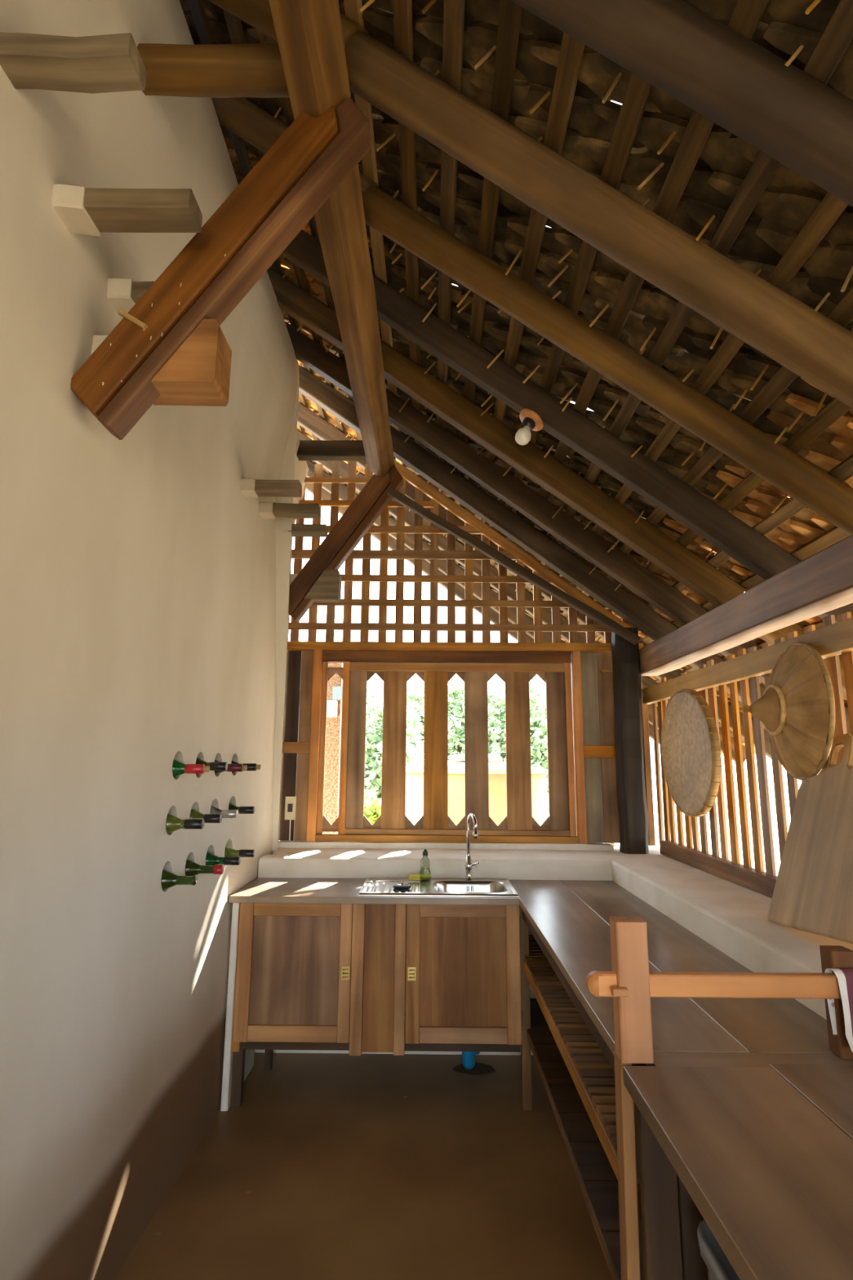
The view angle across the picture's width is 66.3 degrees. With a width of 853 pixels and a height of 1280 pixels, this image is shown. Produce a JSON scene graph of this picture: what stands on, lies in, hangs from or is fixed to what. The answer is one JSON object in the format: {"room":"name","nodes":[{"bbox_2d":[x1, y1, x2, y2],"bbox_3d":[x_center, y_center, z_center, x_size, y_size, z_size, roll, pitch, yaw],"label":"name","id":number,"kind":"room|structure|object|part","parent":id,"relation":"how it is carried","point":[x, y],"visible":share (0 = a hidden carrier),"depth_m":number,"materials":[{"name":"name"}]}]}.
{"room":"traditional dwelling","nodes":[
{"label":"traditional dwelling","id":0,"kind":"room"},
{"bbox_2d":[0,0,308,1279],"bbox_3d":[-1.002,-0.430,0.744,0.561,4.005,6.495,0,-11,0],"label":"wall","id":1,"kind":"structure","parent":0,"point":[144,617],"depth_m":1.78,"materials":[{"name":"paint"}]},
{"bbox_2d":[0,31,146,93],"bbox_3d":[-0.743,-1.161,1.315,0.325,0.056,0.083,0,-11,0],"label":"wooden beam","id":2,"kind":"structure","parent":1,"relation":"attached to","point":[108,63],"depth_m":1.29,"materials":[{"name":"wood"}]},
{"bbox_2d":[51,183,202,236],"bbox_3d":[-0.720,-0.995,1.516,0.370,0.063,0.093,0,-11,0],"label":"wooden beam","id":3,"kind":"structure","parent":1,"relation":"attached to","point":[93,211],"depth_m":1.48,"materials":[{"name":"wood"}]},
{"bbox_2d":[106,278,155,317],"bbox_3d":[-0.744,-0.928,1.778,0.320,0.062,0.090,0,-11,0],"label":"joist","id":4,"kind":"object","parent":1,"relation":"attached to","point":[123,294],"visible":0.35,"depth_m":1.74,"materials":[{"name":"wood"}]},
{"bbox_2d":[90,319,231,406],"bbox_3d":[-0.705,-0.694,1.669,0.382,0.178,0.140,0,-11,0],"label":"block","id":5,"kind":"object","parent":1,"relation":"attached to","point":[197,373],"visible":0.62,"depth_m":1.61,"materials":[{"name":"wood"}]},
{"bbox_2d":[160,869,196,890],"bbox_3d":[-0.911,0.808,2.199,0.270,0.072,0.072,0,-11,0],"label":"wine bottle","id":6,"kind":"object","parent":1,"relation":"on","point":[168,879],"visible":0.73,"depth_m":2.18,"materials":[{"name":"green glass"}]},
{"bbox_2d":[165,813,204,834],"bbox_3d":[-0.904,0.628,2.232,0.281,0.072,0.072,0,-11,0],"label":"wine bottle","id":7,"kind":"object","parent":1,"relation":"on","point":[173,823],"visible":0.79,"depth_m":2.22,"materials":[{"name":"green glass"}]},
{"bbox_3d":[-0.905,0.628,2.232,0.280,0.072,0.072,0,-11,0],"label":"bottle glass","id":8,"kind":"part","parent":7,"relation":"part of","materials":[{"name":"green"}]},
{"bbox_2d":[172,759,209,777],"bbox_3d":[-0.899,0.446,2.266,0.289,0.072,0.072,0,-11,0],"label":"wine bottle","id":9,"kind":"object","parent":1,"relation":"on","point":[179,768],"visible":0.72,"depth_m":2.25,"materials":[{"name":"green glass"}]},
{"bbox_3d":[-0.909,0.446,2.266,0.270,0.072,0.072,0,-11,0],"label":"bottle glass","id":10,"kind":"part","parent":9,"relation":"part of","materials":[{"name":"green"}]},
{"bbox_2d":[184,859,224,875],"bbox_3d":[-0.899,0.849,2.420,0.291,0.072,0.072,0,-11,0],"label":"wine bottle","id":11,"kind":"object","parent":1,"relation":"on","point":[192,868],"visible":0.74,"depth_m":2.40,"materials":[{"name":"green glass"}]},
{"bbox_2d":[189,808,222,822],"bbox_3d":[-0.908,0.669,2.453,0.271,0.072,0.072,0,-11,0],"label":"wine bottle","id":12,"kind":"object","parent":1,"relation":"on","point":[208,818],"visible":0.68,"depth_m":2.44,"materials":[{"name":"green glass"}]},
{"bbox_3d":[-0.909,0.669,2.453,0.270,0.072,0.072,0,-11,0],"label":"bottle glass","id":13,"kind":"part","parent":12,"relation":"part of","materials":[{"name":"green"}]},
{"bbox_2d":[195,757,227,774],"bbox_3d":[-0.902,0.481,2.489,0.281,0.072,0.072,0,-11,0],"label":"wine bottle","id":14,"kind":"object","parent":1,"relation":"on","point":[214,766],"visible":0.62,"depth_m":2.48,"materials":[{"name":"green glass"}]},
{"bbox_3d":[-0.902,0.481,2.489,0.280,0.072,0.072,0,-11,0],"label":"bottle glass","id":15,"kind":"part","parent":14,"relation":"part of","materials":[{"name":"green"}]},
{"bbox_2d":[137,43,289,97],"bbox_3d":[-0.610,-1.536,1.763,0.560,0.108,0.116,1,-11,0],"label":"tie beam","id":16,"kind":"structure","parent":1,"relation":"attached to","point":[255,70],"depth_m":1.72,"materials":[{"name":"wood"}]},
{"bbox_2d":[70,97,371,439],"bbox_3d":[-0.506,-0.967,1.665,0.706,0.943,0.099,0,-11,0],"label":"knee brace","id":17,"kind":"object","parent":1,"relation":"attached to","point":[243,237],"visible":1,"depth_m":1.64,"materials":[{"name":"brown wood"}]},
{"bbox_2d":[205,851,240,865],"bbox_3d":[-0.898,0.889,2.631,0.291,0.072,0.072,0,-11,0],"label":"wine bottle","id":18,"kind":"object","parent":1,"relation":"on","point":[211,859],"visible":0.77,"depth_m":2.62,"materials":[{"name":"green glass"}]},
{"bbox_3d":[-0.899,0.889,2.631,0.290,0.072,0.072,0,-11,0],"label":"bottle glass","id":19,"kind":"part","parent":18,"relation":"part of","materials":[{"name":"green"}]},
{"bbox_2d":[209,805,238,817],"bbox_3d":[-0.907,0.709,2.665,0.271,0.072,0.072,0,-11,0],"label":"wine bottle","id":20,"kind":"object","parent":1,"relation":"on","point":[224,813],"visible":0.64,"depth_m":2.65,"materials":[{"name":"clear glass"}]},
{"bbox_3d":[-0.908,0.709,2.665,0.270,0.072,0.072,0,-11,0],"label":"bottle glass","id":21,"kind":"part","parent":20,"relation":"part of","materials":[{"name":"green"}]},
{"bbox_2d":[213,760,247,774],"bbox_3d":[-0.892,0.527,2.699,0.299,0.072,0.072,0,-11,0],"label":"wine bottle","id":22,"kind":"object","parent":1,"relation":"on","point":[231,767],"visible":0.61,"depth_m":2.69,"materials":[{"name":"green glass"}]},
{"bbox_3d":[-0.901,0.527,2.699,0.280,0.072,0.072,0,-11,0],"label":"bottle glass","id":23,"kind":"part","parent":22,"relation":"part of","materials":[{"name":"green"}]},
{"bbox_2d":[224,845,254,857],"bbox_3d":[-0.897,0.929,2.847,0.291,0.072,0.072,0,-11,0],"label":"wine bottle","id":24,"kind":"object","parent":1,"relation":"on","point":[228,851],"visible":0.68,"depth_m":2.83,"materials":[{"name":"green glass"}]},
{"bbox_3d":[-0.898,0.929,2.847,0.290,0.072,0.072,0,-11,0],"label":"bottle glass","id":25,"kind":"part","parent":24,"relation":"part of","materials":[{"name":"green"}]},
{"bbox_2d":[228,803,254,813],"bbox_3d":[-0.901,0.749,2.881,0.281,0.072,0.072,0,-11,0],"label":"wine bottle","id":26,"kind":"object","parent":1,"relation":"on","point":[242,810],"visible":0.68,"depth_m":2.87,"materials":[{"name":"green glass"}]},
{"bbox_3d":[-0.902,0.749,2.881,0.280,0.072,0.072,0,-11,0],"label":"bottle glass","id":27,"kind":"part","parent":26,"relation":"part of","materials":[{"name":"green"}]},
{"bbox_2d":[231,760,260,773],"bbox_3d":[-0.891,0.567,2.915,0.299,0.072,0.072,0,-11,0],"label":"wine bottle","id":28,"kind":"object","parent":1,"relation":"on","point":[251,766],"visible":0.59,"depth_m":2.90,"materials":[{"name":"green glass"}]},
{"bbox_3d":[-0.900,0.566,2.915,0.280,0.072,0.072,0,-11,0],"label":"bottle glass","id":29,"kind":"part","parent":28,"relation":"part of","materials":[{"name":"green"}]},
{"bbox_2d":[240,478,302,497],"bbox_3d":[-0.740,-0.699,3.013,0.315,0.065,0.086,0,-11,0],"label":"joist","id":30,"kind":"object","parent":1,"relation":"attached to","point":[250,487],"visible":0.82,"depth_m":2.98,"materials":[{"name":"wood"}]},
{"bbox_2d":[258,502,320,519],"bbox_3d":[-0.723,-0.663,3.351,0.345,0.064,0.085,0,-11,0],"label":"joist","id":31,"kind":"object","parent":1,"relation":"attached to","point":[271,510],"visible":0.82,"depth_m":3.32,"materials":[{"name":"wood"}]},
{"bbox_2d":[280,524,328,537],"bbox_3d":[-0.729,-0.619,3.696,0.330,0.060,0.091,0,-11,0],"label":"joist","id":32,"kind":"object","parent":1,"relation":"attached to","point":[297,530],"visible":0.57,"depth_m":3.66,"materials":[{"name":"wood"}]},
{"bbox_2d":[289,569,342,603],"bbox_3d":[-0.694,-0.306,3.814,0.382,0.178,0.140,0,-11,0],"label":"block","id":33,"kind":"object","parent":1,"relation":"attached to","point":[327,588],"visible":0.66,"depth_m":3.75,"materials":[{"name":"wood"}]},
{"bbox_2d":[296,440,366,461],"bbox_3d":[-0.599,-1.136,3.919,0.600,0.102,0.082,0,-11,0],"label":"tie beam","id":34,"kind":"structure","parent":1,"relation":"attached to","point":[308,450],"depth_m":3.88,"materials":[{"name":"wood"}]},
{"bbox_2d":[288,466,403,622],"bbox_3d":[-0.495,-0.572,3.848,0.706,0.943,0.086,0,-11,0],"label":"knee brace","id":35,"kind":"object","parent":1,"relation":"attached to","point":[372,500],"visible":0.84,"depth_m":3.82,"materials":[{"name":"wood"}]},
{"bbox_2d":[386,486,640,644],"bbox_3d":[0.481,-0.432,3.742,1.434,0.924,0.056,0,-11,0],"label":"rafter","id":36,"kind":"object","parent":35,"relation":"attached to","point":[393,493],"visible":1,"depth_m":3.72,"materials":[{"name":"wood"}]},
{"bbox_2d":[254,925,535,1055],"bbox_3d":[0.241,1.148,0.504,2.220,0.792,6.615,0,-11,0],"label":"trim","id":37,"kind":"structure","parent":1,"relation":"attached to","point":[531,993],"depth_m":3.25,"materials":[{"name":"white paint"}]},
{"bbox_2d":[257,846,852,1019],"bbox_3d":[0.249,0.681,0.596,2.230,0.163,6.624,0,-11,0],"label":"ledge","id":38,"kind":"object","parent":1,"relation":"attached to","point":[731,917],"depth_m":3.04,"materials":[{"name":"white paint"}]},
{"bbox_2d":[611,626,648,853],"bbox_3d":[1.151,0.562,3.704,0.146,1.270,0.134,1,-11,0],"label":"post","id":39,"kind":"object","parent":38,"relation":"on","point":[627,675],"visible":0.88,"depth_m":3.65,"materials":[{"name":"wood"}]},
{"bbox_2d":[767,733,852,943],"bbox_3d":[1.145,0.544,1.821,0.218,0.571,0.550,0,-11,4],"label":"chopping board","id":40,"kind":"object","parent":38,"relation":"on","point":[813,893],"visible":0.95,"depth_m":1.86,"materials":[{"name":"wood"}]},
{"bbox_2d":[114,1052,612,1279],"bbox_3d":[0.143,1.561,0.344,2.900,0.080,6.650,0,-11,0],"label":"floor","id":41,"kind":"structure","parent":0,"point":[328,1166],"depth_m":2.24,"materials":[{"name":"concrete"}]},
{"bbox_2d":[220,902,254,1111],"bbox_3d":[-0.838,1.588,2.994,0.029,0.826,0.420,0,-11,0],"label":"pier","id":42,"kind":"object","parent":41,"relation":"on","point":[228,1054],"visible":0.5,"depth_m":2.79,"materials":[{"name":"paint"}]},
{"bbox_2d":[230,902,523,1106],"bbox_3d":[-0.207,1.592,2.984,1.234,0.822,0.430,0,-11,0],"label":"base cabinet","id":43,"kind":"object","parent":41,"relation":"on","point":[308,976],"visible":0.93,"depth_m":2.81,"materials":[{"name":"brown wood"}]},
{"bbox_3d":[-0.807,1.450,2.841,0.033,0.602,0.050,0,-11,0],"label":"frame post","id":44,"kind":"part","parent":43,"relation":"part of","materials":[{"name":"brown wood"}]},
{"bbox_3d":[-0.805,1.854,2.791,0.043,0.228,0.040,0,-11,0],"label":"leg","id":45,"kind":"part","parent":43,"relation":"part of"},
{"bbox_3d":[-0.747,1.913,3.105,0.030,0.228,0.040,0,-11,0],"label":"leg","id":46,"kind":"part","parent":43,"relation":"part of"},
{"bbox_3d":[-0.568,1.671,2.776,0.379,0.063,0.023,0,-11,0],"label":"door rail","id":47,"kind":"part","parent":43,"relation":"part of","materials":[{"name":"brown wood"}]},
{"bbox_3d":[-0.571,1.430,2.829,0.451,0.480,0.010,0,-11,0],"label":"cabinet door","id":48,"kind":"part","parent":43,"relation":"part of","materials":[{"name":"wood"}]},
{"bbox_3d":[-0.576,1.724,2.789,0.500,0.037,0.030,0,-11,0],"label":"rail","id":49,"kind":"part","parent":43,"relation":"part of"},
{"bbox_3d":[-0.565,1.180,2.868,0.379,0.055,0.023,0,-11,0],"label":"door rail","id":50,"kind":"part","parent":43,"relation":"part of","materials":[{"name":"brown wood"}]},
{"bbox_3d":[-0.205,1.450,2.825,0.134,0.600,0.016,0,-11,0],"label":"panel","id":51,"kind":"part","parent":43,"relation":"part of","materials":[{"name":"wood"}]},
{"bbox_3d":[0.152,1.728,2.784,0.490,0.037,0.030,0,-11,0],"label":"rail","id":52,"kind":"part","parent":43,"relation":"part of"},
{"bbox_3d":[0.159,1.184,2.863,0.371,0.055,0.023,0,-11,0],"label":"door rail","id":53,"kind":"part","parent":43,"relation":"part of","materials":[{"name":"brown wood"}]},
{"bbox_3d":[0.158,1.434,2.825,0.453,0.480,0.010,0,-11,0],"label":"cabinet door","id":54,"kind":"part","parent":43,"relation":"part of","materials":[{"name":"wood"}]},
{"bbox_3d":[0.156,1.675,2.771,0.371,0.063,0.023,0,-11,0],"label":"door rail","id":55,"kind":"part","parent":43,"relation":"part of","materials":[{"name":"brown wood"}]},
{"bbox_2d":[452,1062,495,1075],"bbox_3d":[0.225,2.032,3.100,0.204,0.002,0.128,0,-11,0],"label":"drain","id":56,"kind":"object","parent":41,"relation":"on","point":[479,1068],"depth_m":3.09,"materials":[{"name":"brown"}]},
{"bbox_2d":[462,1051,479,1069],"bbox_3d":[0.212,1.887,3.118,0.087,0.302,0.084,0,-11,0],"label":"drain pipe","id":57,"kind":"object","parent":56,"relation":"on","point":[468,1057],"visible":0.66,"depth_m":3.07,"materials":[{"name":"blue plastic"}]},
{"bbox_2d":[519,905,644,1279],"bbox_3d":[0.657,1.455,2.217,0.507,0.823,1.940,0,-11,0],"label":"shelf unit","id":58,"kind":"object","parent":41,"relation":"on","point":[575,1064],"visible":0.38,"depth_m":1.98,"materials":[{"name":"brown wood"}]},
{"bbox_3d":[0.426,1.567,2.828,0.040,0.823,0.040,0,-11,0],"label":"leg","id":59,"kind":"part","parent":58,"relation":"part of","materials":[{"name":"brown wood"}]},
{"bbox_3d":[0.431,1.534,2.015,0.015,0.030,1.570,0,-11,0],"label":"rail","id":60,"kind":"part","parent":58,"relation":"part of","materials":[{"name":"brown wood"}]},
{"bbox_3d":[0.427,1.046,2.107,0.020,0.062,1.570,0,-11,0],"label":"rail","id":61,"kind":"part","parent":58,"relation":"part of","materials":[{"name":"wood"}]},
{"bbox_3d":[0.425,1.266,2.066,0.020,0.045,1.570,0,-11,0],"label":"rail","id":62,"kind":"part","parent":58,"relation":"part of","materials":[{"name":"wood"}]},
{"bbox_3d":[0.451,1.281,1.295,0.040,0.823,0.040,0,-11,0],"label":"leg","id":63,"kind":"part","parent":58,"relation":"part of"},
{"bbox_2d":[636,1106,708,1279],"bbox_3d":[0.647,1.082,0.202,0.505,0.816,2.000,0,-11,0],"label":"base cabinet","id":64,"kind":"object","parent":41,"relation":"on","point":[671,1219],"depth_m":1.20,"materials":[{"name":"wood"}]},
{"bbox_2d":[229,877,852,1279],"bbox_3d":[0.025,0.670,0.337,1.790,0.034,6.011,0,-11,0],"label":"countertop","id":65,"kind":"structure","parent":64,"relation":"on","point":[748,1101],"depth_m":1.21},
{"bbox_2d":[357,877,519,897],"bbox_3d":[0.053,1.224,3.040,0.708,0.155,0.398,0,-11,0],"label":"sink","id":66,"kind":"object","parent":65,"relation":"in","point":[372,886],"visible":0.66,"depth_m":3.12,"materials":[{"name":"silver metal"}]},
{"bbox_2d":[392,881,411,889],"bbox_3d":[-0.113,1.128,3.010,0.084,0.028,0.084,0,-11,0],"label":"strainer","id":67,"kind":"object","parent":66,"relation":"on","point":[402,886],"visible":1,"depth_m":2.98,"materials":[{"name":"black metal"}]},
{"bbox_3d":[-0.113,1.122,3.011,0.052,0.016,0.052,0,-11,0],"label":"chrome dish","id":68,"kind":"part","parent":67,"relation":"part of","materials":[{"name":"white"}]},
{"bbox_2d":[408,874,420,880],"bbox_3d":[-0.059,1.160,3.189,0.055,0.026,0.045,0,-11,0],"label":"sponge","id":69,"kind":"object","parent":66,"relation":"on","point":[411,877],"visible":1,"depth_m":3.17,"materials":[{"name":"yellow"}]},
{"bbox_2d":[419,848,431,880],"bbox_3d":[-0.006,1.111,3.236,0.057,0.144,0.057,0,-11,0],"label":"dish soap bottle","id":70,"kind":"object","parent":66,"relation":"on","point":[425,873],"visible":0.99,"depth_m":3.21,"materials":[{"name":"green plastic"}]},
{"bbox_2d":[465,813,479,878],"bbox_3d":[0.228,1.030,3.240,0.077,0.328,0.143,0,-11,0],"label":"tap","id":71,"kind":"object","parent":65,"relation":"on","point":[468,864],"visible":0.94,"depth_m":3.26,"materials":[{"name":"silver metal"}]},
{"bbox_3d":[0.225,0.974,3.245,0.017,0.218,0.131,3,-11,-14],"label":"spout","id":72,"kind":"part","parent":71,"relation":"part of","materials":[{"name":"silver metal"}]},
{"bbox_3d":[0.432,1.262,1.175,0.065,0.816,0.022,0,-11,0],"label":"panel","id":73,"kind":"part","parent":64,"relation":"part of","materials":[{"name":"wood"}]},
{"bbox_3d":[0.675,1.267,1.177,0.410,0.810,0.015,0,-11,0],"label":"panel","id":74,"kind":"part","parent":64,"relation":"part of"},
{"bbox_2d":[697,1219,740,1279],"bbox_3d":[0.618,1.308,0.922,0.310,0.635,0.380,0,-11,0],"label":"waste bin","id":75,"kind":"object","parent":41,"relation":"on","point":[718,1266],"visible":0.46,"depth_m":1.12,"materials":[{"name":"grey plastic"}]},
{"bbox_2d":[585,915,852,1279],"bbox_3d":[0.673,1.129,1.258,0.697,1.112,0.074,1,-11,-2],"label":"towel rail","id":76,"kind":"object","parent":41,"relation":"on","point":[630,983],"visible":0.99,"depth_m":1.31,"materials":[{"name":"wood"}]},
{"bbox_3d":[0.386,1.254,1.231,0.024,0.852,0.050,1,-11,0],"label":"post","id":77,"kind":"part","parent":76,"relation":"part of","materials":[{"name":"wood"}]},
{"bbox_3d":[0.417,0.708,1.332,0.062,0.260,0.053,0,-11,0],"label":"post","id":78,"kind":"part","parent":76,"relation":"part of","materials":[{"name":"wood"}]},
{"bbox_3d":[0.858,0.745,1.349,0.048,0.202,0.045,0,-11,0],"label":"second post","id":79,"kind":"part","parent":76,"relation":"part of","materials":[{"name":"wood"}]},
{"bbox_2d":[825,968,852,1052],"bbox_3d":[0.918,0.741,1.314,0.198,0.145,0.044,0,-11,0],"label":"cloth","id":80,"kind":"object","parent":76,"relation":"hanging from","point":[845,975],"visible":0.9,"depth_m":1.31,"materials":[{"name":"fabric"}]},
{"bbox_2d":[279,459,644,844],"bbox_3d":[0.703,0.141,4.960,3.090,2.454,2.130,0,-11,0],"label":"wall","id":81,"kind":"structure","parent":0,"point":[597,811],"depth_m":3.94,"materials":[{"name":"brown wood"}]},
{"bbox_2d":[284,796,296,840],"bbox_3d":[-0.786,1.029,3.765,0.063,0.248,0.024,0,-11,0],"label":"power socket","id":82,"kind":"object","parent":81,"relation":"attached to","point":[290,802],"visible":1,"depth_m":3.77,"materials":[{"name":"beige plastic"}]},
{"bbox_3d":[-0.786,0.971,3.773,0.063,0.130,0.010,0,-11,0],"label":"plate","id":83,"kind":"part","parent":82,"relation":"part of","materials":[{"name":"beige plastic"}]},
{"bbox_3d":[-0.763,0.632,3.836,0.166,0.065,0.035,0,-11,0],"label":"rail","id":84,"kind":"part","parent":81,"relation":"part of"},
{"bbox_3d":[-0.655,0.608,3.850,0.050,1.108,0.075,0,-11,0],"label":"frame post","id":85,"kind":"part","parent":81,"relation":"part of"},
{"bbox_3d":[-0.542,-1.011,4.144,0.588,0.032,0.020,0,-11,0],"label":"lattice rail","id":86,"kind":"part","parent":81,"relation":"part of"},
{"bbox_3d":[-0.394,-0.859,4.114,0.888,0.035,0.020,1,-11,0],"label":"lattice rail","id":87,"kind":"part","parent":81,"relation":"part of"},
{"bbox_3d":[-0.186,-0.689,4.082,1.306,0.044,0.020,0,-11,0],"label":"lattice rail","id":88,"kind":"part","parent":81,"relation":"part of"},
{"bbox_3d":[-0.081,-0.528,4.051,1.518,0.054,0.020,0,-11,0],"label":"lattice rail","id":89,"kind":"part","parent":81,"relation":"part of","materials":[{"name":"brown wood"}]},
{"bbox_2d":[277,840,613,850],"bbox_3d":[0.104,1.186,3.767,1.905,0.053,0.169,0,-11,0],"label":"trim","id":90,"kind":"structure","parent":81,"relation":"attached to","point":[288,844],"depth_m":3.69,"materials":[{"name":"white paint"}]},
{"bbox_2d":[316,661,576,835],"bbox_3d":[0.117,0.630,3.857,1.493,1.002,0.045,0,-11,0],"label":"window","id":91,"kind":"structure","parent":81,"relation":"in","point":[519,820],"depth_m":3.84,"materials":[{"name":"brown wood"}]},
{"bbox_3d":[-0.485,0.625,3.853,0.040,1.002,0.030,0,-11,0],"label":"shutter frame","id":92,"kind":"part","parent":91,"relation":"part of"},
{"bbox_3d":[0.184,0.165,3.936,1.291,0.051,0.030,0,-11,0],"label":"shutter rail","id":93,"kind":"part","parent":91,"relation":"part of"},
{"bbox_3d":[0.177,1.107,3.760,1.291,0.029,0.030,0,-11,0],"label":"shutter rail","id":94,"kind":"part","parent":91,"relation":"part of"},
{"bbox_3d":[0.845,0.633,3.845,0.037,1.002,0.030,0,-11,0],"label":"shutter frame","id":95,"kind":"part","parent":91,"relation":"part of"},
{"bbox_3d":[0.102,1.140,3.752,1.570,0.038,0.075,0,-11,0],"label":"sill rail","id":96,"kind":"part","parent":81,"relation":"part of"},
{"bbox_3d":[0.027,-0.377,4.022,1.735,0.041,0.020,1,-11,0],"label":"lattice rail","id":97,"kind":"part","parent":81,"relation":"part of","materials":[{"name":"brown wood"}]},
{"bbox_3d":[0.130,-0.224,3.993,1.943,0.039,0.020,0,-11,0],"label":"lattice rail","id":98,"kind":"part","parent":81,"relation":"part of","materials":[{"name":"brown wood"}]},
{"bbox_3d":[0.227,-0.077,3.965,2.141,0.042,0.020,0,-11,0],"label":"lattice rail","id":99,"kind":"part","parent":81,"relation":"part of","materials":[{"name":"brown wood"}]},
{"bbox_3d":[0.226,0.044,3.943,2.136,0.047,0.090,0,-11,0],"label":"head rail","id":100,"kind":"part","parent":81,"relation":"part of","materials":[{"name":"wood"}]},
{"bbox_3d":[0.893,0.617,3.840,0.047,1.108,0.075,0,-11,0],"label":"frame post","id":101,"kind":"part","parent":81,"relation":"part of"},
{"bbox_3d":[1.028,0.654,3.822,0.224,0.068,0.035,0,-11,0],"label":"rail","id":102,"kind":"part","parent":81,"relation":"part of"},
{"bbox_2d":[179,0,852,764],"bbox_3d":[0.231,-1.342,1.850,4.586,3.346,8.880,0,-11,0],"label":"ceiling","id":103,"kind":"structure","parent":0,"point":[688,286],"depth_m":2.00,"materials":[{"name":"wood"}]},
{"bbox_2d":[268,0,395,476],"bbox_3d":[-0.288,-1.625,0.793,0.170,0.172,6.360,0,-11,0],"label":"roof purlin","id":104,"kind":"structure","parent":103,"relation":"attached to","point":[309,34],"depth_m":2.12,"materials":[{"name":"wood"}]},
{"bbox_2d":[515,408,543,444],"bbox_3d":[0.411,-0.837,2.583,0.098,0.161,0.136,-6,-12,29],"label":"light bulb","id":105,"kind":"object","parent":103,"relation":"attached to","point":[531,420],"visible":1,"depth_m":2.56,"materials":[{"name":"white glass"}]},
{"bbox_3d":[0.382,-0.805,2.560,0.062,0.095,0.062,22,-31,4],"label":"bulb","id":106,"kind":"part","parent":105,"relation":"part of","materials":[{"name":"white glass"}]},
{"bbox_2d":[640,612,852,897],"bbox_3d":[1.266,0.129,0.631,0.075,0.952,6.500,0,-11,0],"label":"wall","id":107,"kind":"structure","parent":0,"point":[834,639],"depth_m":2.67,"materials":[{"name":"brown wood"}]},
{"bbox_2d":[660,688,722,817],"bbox_3d":[1.218,0.520,3.040,0.038,0.583,0.620,0,-11,0],"label":"tray","id":108,"kind":"object","parent":107,"relation":"attached to","point":[691,750],"visible":1,"depth_m":2.97,"materials":[{"name":"wicker"}]},
{"bbox_3d":[1.272,0.542,0.442,0.055,0.070,6.280,0,-11,0],"label":"rail","id":109,"kind":"part","parent":107,"relation":"part of","materials":[{"name":"wood"}]},
{"bbox_2d":[639,534,852,675],"bbox_3d":[1.272,-0.448,0.682,0.138,0.157,6.390,0,-11,0],"label":"beam","id":110,"kind":"structure","parent":107,"relation":"on","point":[821,583],"depth_m":2.37,"materials":[{"name":"wood"}]},
{"bbox_3d":[1.261,-0.253,0.682,0.050,0.093,6.460,0,-11,0],"label":"rail","id":111,"kind":"part","parent":107,"relation":"part of","materials":[{"name":"wood"}]},
{"bbox_2d":[742,641,835,780],"bbox_3d":[1.156,0.232,2.153,0.207,0.452,0.450,0,-11,0],"label":"hat","id":112,"kind":"object","parent":107,"relation":"hanging from","point":[796,708],"visible":1,"depth_m":2.05,"materials":[{"name":"beige plant"}]},
{"bbox_3d":[1.065,0.229,2.172,0.024,0.026,0.025,3,-11,-15],"label":"crown knob","id":113,"kind":"part","parent":112,"relation":"part of","materials":[{"name":"wicker"}]},
{"label":"outside","id":114,"kind":"structure","parent":0,"visible":0},
{"bbox_2d":[547,781,801,875],"bbox_3d":[0.065,4.257,14.464,80.000,0.001,90.000,0,-11,0],"label":"ground","id":115,"kind":"structure","parent":114,"point":[771,791],"depth_m":17.51,"materials":[{"name":"white"}]},
{"bbox_2d":[322,662,342,833],"bbox_3d":[-0.669,1.211,4.548,0.180,2.340,0.180,0,-11,0],"label":"post","id":116,"kind":"object","parent":115,"relation":"on","point":[334,711],"visible":0.45,"depth_m":4.62,"materials":[{"name":"orange paint"}]},
{"bbox_2d":[364,788,381,825],"bbox_3d":[-0.577,2.393,7.700,0.946,1.251,0.719,0,-11,0],"label":"tree","id":117,"kind":"object","parent":115,"relation":"on","point":[372,809],"visible":0.07,"depth_m":7.63,"materials":[{"name":"green plant"}]},
{"bbox_2d":[364,677,423,804],"bbox_3d":[-1.383,1.967,10.324,2.947,3.020,1.995,0,-11,4],"label":"tree","id":118,"kind":"object","parent":115,"relation":"on","point":[374,717],"visible":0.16,"depth_m":9.94,"materials":[{"name":"green plant"}]},
{"bbox_2d":[406,675,502,759],"bbox_3d":[0.493,2.189,12.799,3.004,3.516,1.642,1,-11,-2],"label":"tree","id":119,"kind":"object","parent":115,"relation":"on","point":[415,698],"visible":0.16,"depth_m":12.50,"materials":[{"name":"green plant"}]},
{"bbox_2d":[404,760,547,826],"bbox_3d":[0.439,1.981,6.495,1.580,1.555,1.580,0,-11,0],"label":"wall","id":120,"kind":"structure","parent":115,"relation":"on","point":[414,811],"depth_m":6.00,"materials":[{"name":"stone"}]},
{"bbox_2d":[448,754,464,759],"bbox_3d":[0.380,1.134,6.351,0.342,0.058,0.267,0,-11,0],"label":"stone","id":121,"kind":"object","parent":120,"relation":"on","point":[455,757],"visible":0.39,"depth_m":6.26,"materials":[{"name":"stone"}]},
{"bbox_3d":[0.444,1.278,6.626,1.580,0.125,1.580,0,-11,0],"label":"tank lid","id":122,"kind":"part","parent":120,"relation":"part of","materials":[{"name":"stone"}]},
{"bbox_2d":[488,752,502,763],"bbox_3d":[0.652,1.133,6.293,0.155,0.102,0.139,8,-13,-34],"label":"stone","id":123,"kind":"object","parent":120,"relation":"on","point":[494,757],"visible":0.85,"depth_m":6.24,"materials":[{"name":"stone"}]},
{"bbox_2d":[462,674,549,813],"bbox_3d":[1.718,2.155,12.409,2.157,3.456,1.375,0,-11,4],"label":"tree","id":124,"kind":"object","parent":115,"relation":"on","point":[538,715],"visible":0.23,"depth_m":12.14,"materials":[{"name":"green plant"}]}
]}

